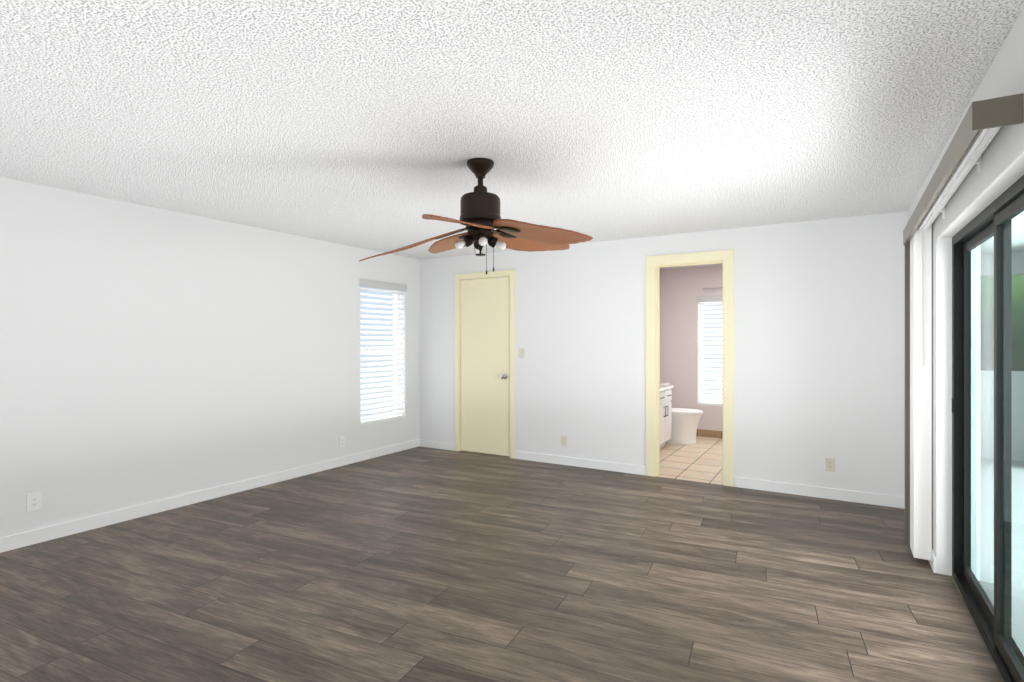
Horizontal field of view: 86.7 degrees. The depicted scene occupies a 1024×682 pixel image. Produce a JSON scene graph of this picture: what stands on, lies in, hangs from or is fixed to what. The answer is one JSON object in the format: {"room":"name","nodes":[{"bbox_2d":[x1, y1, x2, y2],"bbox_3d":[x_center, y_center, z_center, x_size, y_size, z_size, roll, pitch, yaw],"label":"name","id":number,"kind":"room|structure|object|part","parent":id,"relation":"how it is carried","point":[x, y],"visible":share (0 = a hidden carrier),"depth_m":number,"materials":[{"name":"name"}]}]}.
{"room":"empty bedroom","nodes":[
{"label":"empty bedroom","id":0,"kind":"room"},
{"bbox_2d":[0,177,418,537],"bbox_3d":[-3.229,0.154,3.892,0.200,2.440,7.796,0,0,31],"label":"wall","id":1,"kind":"structure","parent":0,"point":[148,354],"depth_m":4.40,"materials":[{"name":"white paint"}]},
{"bbox_2d":[26,491,41,512],"bbox_3d":[-3.237,1.091,3.672,0.008,0.125,0.082,0,0,31],"label":"electrical outlet","id":2,"kind":"object","parent":1,"relation":"attached to","point":[33,501],"visible":1,"depth_m":3.67,"materials":[{"name":"white plastic"}]},
{"bbox_2d":[0,439,419,552],"bbox_3d":[-3.117,1.328,3.872,0.013,0.092,7.476,0,0,31],"label":"baseboard","id":3,"kind":"structure","parent":1,"relation":"attached to","point":[20,540],"depth_m":4.45,"materials":[{"name":"white wood"}]},
{"bbox_2d":[339,436,344,447],"bbox_3d":[-1.872,1.112,5.973,0.008,0.118,0.074,0,0,31],"label":"electrical outlet","id":4,"kind":"object","parent":1,"relation":"attached to","point":[342,441],"visible":1,"depth_m":5.97,"materials":[{"name":"white plastic"}]},
{"bbox_2d":[360,287,398,421],"bbox_3d":[-1.664,0.134,6.605,0.060,1.680,0.760,0,0,31],"label":"window","id":5,"kind":"structure","parent":1,"relation":"in","point":[395,295],"depth_m":6.90,"materials":[{"name":"white metal"}]},
{"bbox_2d":[359,279,406,423],"bbox_3d":[-1.564,0.125,6.546,0.096,1.670,0.784,0,0,31],"label":"window blind","id":6,"kind":"object","parent":5,"relation":"attached to","point":[376,285],"visible":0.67,"depth_m":6.54,"materials":[{"name":"grey plastic"}]},
{"bbox_2d":[360,417,404,425],"bbox_3d":[-1.591,0.968,6.562,0.110,0.012,0.760,0,0,31],"label":"sill","id":7,"kind":"structure","parent":1,"relation":"attached to","point":[381,421],"depth_m":6.50,"materials":[{"name":"white"}]},
{"bbox_2d":[0,436,1003,681],"bbox_3d":[-0.219,1.424,3.687,5.585,0.100,10.516,0,0,31],"label":"floor","id":8,"kind":"structure","parent":0,"point":[421,564],"depth_m":3.03,"materials":[{"name":"wood"}]},
{"bbox_2d":[660,389,671,448],"bbox_3d":[1.589,0.996,6.628,0.440,0.755,1.330,0,0,31],"label":"bathroom vanity","id":9,"kind":"object","parent":8,"relation":"on","point":[665,413],"depth_m":6.84,"materials":[{"name":"white wood"}]},
{"bbox_2d":[660,385,671,388],"bbox_3d":[1.586,0.598,6.634,0.429,0.038,1.356,0,0,31],"label":"countertop","id":10,"kind":"structure","parent":9,"relation":"on","point":[661,386],"depth_m":6.90,"materials":[{"name":"white stone"}]},
{"bbox_2d":[660,382,702,443],"bbox_3d":[2.226,0.982,7.396,0.733,0.785,0.490,0,0,31],"label":"toilet","id":11,"kind":"object","parent":8,"relation":"on","point":[685,422],"visible":0.38,"depth_m":7.21,"materials":[{"name":"white ceramic"}]},
{"bbox_3d":[2.287,1.174,7.360,0.580,0.400,0.384,0,0,31],"label":"bowl","id":12,"kind":"part","parent":11,"relation":"part of","materials":[{"name":"white ceramic"}]},
{"bbox_3d":[2.313,0.951,7.345,0.530,0.042,0.398,0,0,31],"label":"seat","id":13,"kind":"part","parent":11,"relation":"part of","materials":[{"name":"white plastic"}]},
{"bbox_2d":[0,0,1023,269],"bbox_3d":[-0.219,-1.116,3.687,5.585,0.100,10.516,0,0,31],"label":"ceiling","id":14,"kind":"structure","parent":0,"point":[372,124],"depth_m":2.47,"materials":[{"name":"white paint"}]},
{"bbox_2d":[359,158,592,274],"bbox_3d":[-0.153,-0.728,3.200,1.366,0.677,1.400,0,0,31],"label":"ceiling fan","id":15,"kind":"object","parent":14,"relation":"hanging from","point":[480,218],"visible":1,"depth_m":3.15,"materials":[{"name":"brown wood"}]},
{"bbox_3d":[-0.581,-0.569,3.218,0.522,0.203,0.408,0,0,31],"label":"blade","id":16,"kind":"part","parent":15,"relation":"part of","materials":[{"name":"brown wood"}]},
{"bbox_3d":[-0.400,-0.647,3.578,0.555,0.089,0.410,0,0,31],"label":"blade","id":17,"kind":"part","parent":15,"relation":"part of","materials":[{"name":"brown wood"}]},
{"bbox_3d":[-0.314,-0.628,2.832,0.354,0.109,0.604,0,0,31],"label":"blade","id":18,"kind":"part","parent":15,"relation":"part of","materials":[{"name":"brown wood"}]},
{"bbox_3d":[0.122,-0.647,3.506,0.374,0.089,0.593,0,0,31],"label":"blade","id":19,"kind":"part","parent":15,"relation":"part of","materials":[{"name":"brown wood"}]},
{"bbox_3d":[0.165,-0.605,3.002,0.617,0.143,0.345,0,0,31],"label":"blade","id":20,"kind":"part","parent":15,"relation":"part of","materials":[{"name":"brown wood"}]},
{"bbox_2d":[419,211,907,496],"bbox_3d":[1.046,0.154,5.817,5.185,2.440,0.120,0,0,31],"label":"wall","id":21,"kind":"structure","parent":0,"point":[819,342],"depth_m":5.05,"materials":[{"name":"white paint"}]},
{"bbox_2d":[420,439,454,450],"bbox_3d":[-0.954,1.328,6.927,0.553,0.092,0.013,0,0,31],"label":"baseboard","id":22,"kind":"structure","parent":21,"relation":"attached to","point":[423,443],"depth_m":6.92,"materials":[{"name":"white wood"}]},
{"bbox_2d":[459,277,509,455],"bbox_3d":[-0.350,0.302,6.561,0.733,2.120,0.106,0,0,31],"label":"closet door","id":23,"kind":"structure","parent":21,"relation":"in","point":[484,423],"depth_m":6.56,"materials":[{"name":"beige paint"}]},
{"bbox_3d":[-0.079,0.419,6.398,0.100,0.066,0.102,0,0,31],"label":"knob","id":24,"kind":"part","parent":23,"relation":"part of","materials":[{"name":"silver metal"}]},
{"bbox_2d":[455,270,514,458],"bbox_3d":[-0.306,0.270,6.620,0.866,2.208,0.152,0,0,31],"label":"door frame","id":25,"kind":"structure","parent":21,"relation":"attached to","point":[490,274],"depth_m":6.60,"materials":[{"name":"beige paint"}]},
{"bbox_2d":[519,348,523,357],"bbox_3d":[0.109,0.144,6.293,0.072,0.116,0.016,0,0,31],"label":"light switch","id":26,"kind":"object","parent":21,"relation":"attached to","point":[521,352],"visible":1,"depth_m":6.30,"materials":[{"name":"beige plastic"}]},
{"bbox_2d":[561,435,566,445],"bbox_3d":[0.579,1.106,6.020,0.072,0.116,0.008,0,0,31],"label":"electrical outlet","id":27,"kind":"object","parent":21,"relation":"attached to","point":[563,440],"visible":1,"depth_m":6.02,"materials":[{"name":"beige plastic"}]},
{"bbox_2d":[515,451,645,474],"bbox_3d":[0.702,1.328,5.943,1.551,0.092,0.013,0,0,31],"label":"baseboard","id":28,"kind":"structure","parent":21,"relation":"attached to","point":[571,461],"depth_m":5.90,"materials":[{"name":"white wood"}]},
{"bbox_2d":[646,249,733,486],"bbox_3d":[1.769,0.255,5.390,0.841,2.238,0.156,0,0,31],"label":"door frame","id":29,"kind":"structure","parent":21,"relation":"attached to","point":[655,264],"depth_m":5.37,"materials":[{"name":"beige paint"}]},
{"bbox_2d":[734,477,903,507],"bbox_3d":[2.659,1.328,4.781,1.303,0.092,0.013,0,0,31],"label":"baseboard","id":30,"kind":"structure","parent":21,"relation":"attached to","point":[797,489],"depth_m":4.74,"materials":[{"name":"white wood"}]},
{"bbox_2d":[826,458,834,471],"bbox_3d":[2.771,1.076,4.718,0.072,0.116,0.008,0,0,31],"label":"electrical outlet","id":31,"kind":"object","parent":21,"relation":"attached to","point":[830,464],"visible":1,"depth_m":4.71,"materials":[{"name":"beige plastic"}]},
{"bbox_2d":[660,266,721,430],"bbox_3d":[3.455,0.154,7.504,2.765,2.440,0.200,0,0,31],"label":"wall","id":32,"kind":"structure","parent":0,"point":[681,289],"depth_m":7.94,"materials":[{"name":"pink paint"}]},
{"bbox_2d":[696,429,721,437],"bbox_3d":[3.401,1.324,7.414,2.765,0.100,0.010,0,0,31],"label":"baseboard","id":33,"kind":"structure","parent":32,"relation":"attached to","point":[710,433],"depth_m":7.74,"materials":[{"name":"brown wood"}]},
{"bbox_2d":[698,302,721,405],"bbox_3d":[3.140,0.139,7.673,0.950,1.570,0.170,0,0,31],"label":"window","id":34,"kind":"structure","parent":32,"relation":"in","point":[702,358],"depth_m":7.92,"materials":[{"name":"white metal"}]},
{"bbox_2d":[697,295,721,404],"bbox_3d":[3.108,0.130,7.621,0.974,1.560,0.096,0,0,31],"label":"window blind","id":35,"kind":"object","parent":34,"relation":"attached to","point":[710,300],"visible":0.25,"depth_m":7.79,"materials":[{"name":"grey plastic"}]},
{"bbox_2d":[908,8,1023,575],"bbox_3d":[1.402,0.154,1.143,0.200,2.440,7.796,0,0,31],"label":"wall","id":36,"kind":"structure","parent":0,"point":[975,194],"depth_m":3.17,"materials":[{"name":"white paint"}]},
{"bbox_2d":[904,497,935,572],"bbox_3d":[2.873,1.328,3.829,0.013,0.092,1.435,0,0,31],"label":"baseboard","id":37,"kind":"structure","parent":36,"relation":"attached to","point":[932,562],"depth_m":3.25,"materials":[{"name":"white wood"}]},
{"bbox_2d":[903,93,1023,559],"bbox_3d":[2.109,0.276,2.655,0.127,2.133,2.080,0,0,31],"label":"vertical blind","id":38,"kind":"object","parent":36,"relation":"attached to","point":[983,122],"visible":1,"depth_m":3.33,"materials":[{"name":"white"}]},
{"bbox_2d":[952,175,1023,681],"bbox_3d":[2.135,0.385,2.361,0.084,1.979,1.838,0,0,31],"label":"sliding door","id":39,"kind":"structure","parent":36,"relation":"in","point":[982,431],"depth_m":2.64,"materials":[{"name":"black metal"}]},
{"bbox_2d":[952,256,960,412],"bbox_3d":[2.565,-0.036,3.131,0.034,0.900,0.047,0,0,31],"label":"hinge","id":40,"kind":"structure","parent":39,"relation":"attached to","point":[958,261],"depth_m":3.11,"materials":[{"name":"black metal"}]},
{"label":"outside","id":41,"kind":"structure","parent":0,"visible":0},
{"bbox_2d":[952,577,1004,681],"bbox_3d":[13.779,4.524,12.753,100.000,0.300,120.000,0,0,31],"label":"door track","id":42,"kind":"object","parent":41,"point":[979,631],"depth_m":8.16,"materials":[{"name":"black metal"}]},
{"bbox_2d":[1012,275,1023,370],"bbox_3d":[11.922,0.611,11.414,5.415,7.536,4.948,0,0,31],"label":"tree","id":43,"kind":"object","parent":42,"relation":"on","point":[1017,334],"depth_m":10.41,"materials":[{"name":"green plant"}]},
{"bbox_2d":[1012,460,1023,667],"bbox_3d":[2.760,1.494,1.618,1.650,0.200,11.600,0,0,31],"label":"balcony slab","id":44,"kind":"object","parent":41,"point":[1018,576],"depth_m":3.46,"materials":[{"name":"grey concrete"}]},
{"bbox_2d":[1012,371,1023,460],"bbox_3d":[5.619,0.854,6.532,1.530,1.080,0.150,0,0,31],"label":"railing","id":45,"kind":"object","parent":44,"relation":"on","point":[1016,409],"depth_m":6.28,"materials":[{"name":"grey paint"}]},
{"bbox_2d":[1012,212,1023,275],"bbox_3d":[2.828,-1.016,1.635,1.750,0.460,11.700,0,0,31],"label":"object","id":46,"kind":"object","parent":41,"point":[1016,242],"depth_m":5.88,"materials":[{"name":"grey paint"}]},
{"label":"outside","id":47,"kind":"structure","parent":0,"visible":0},
{"bbox_2d":[360,287,392,416],"bbox_3d":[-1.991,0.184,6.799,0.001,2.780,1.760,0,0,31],"label":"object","id":48,"kind":"structure","parent":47,"point":[373,298],"depth_m":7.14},
{"bbox_2d":[703,301,721,398],"bbox_3d":[3.362,0.189,8.048,1.950,2.670,0.001,0,0,31],"label":"window glow","id":49,"kind":"object","parent":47,"point":[712,345],"depth_m":8.23,"materials":[{"name":"white"}]}
]}

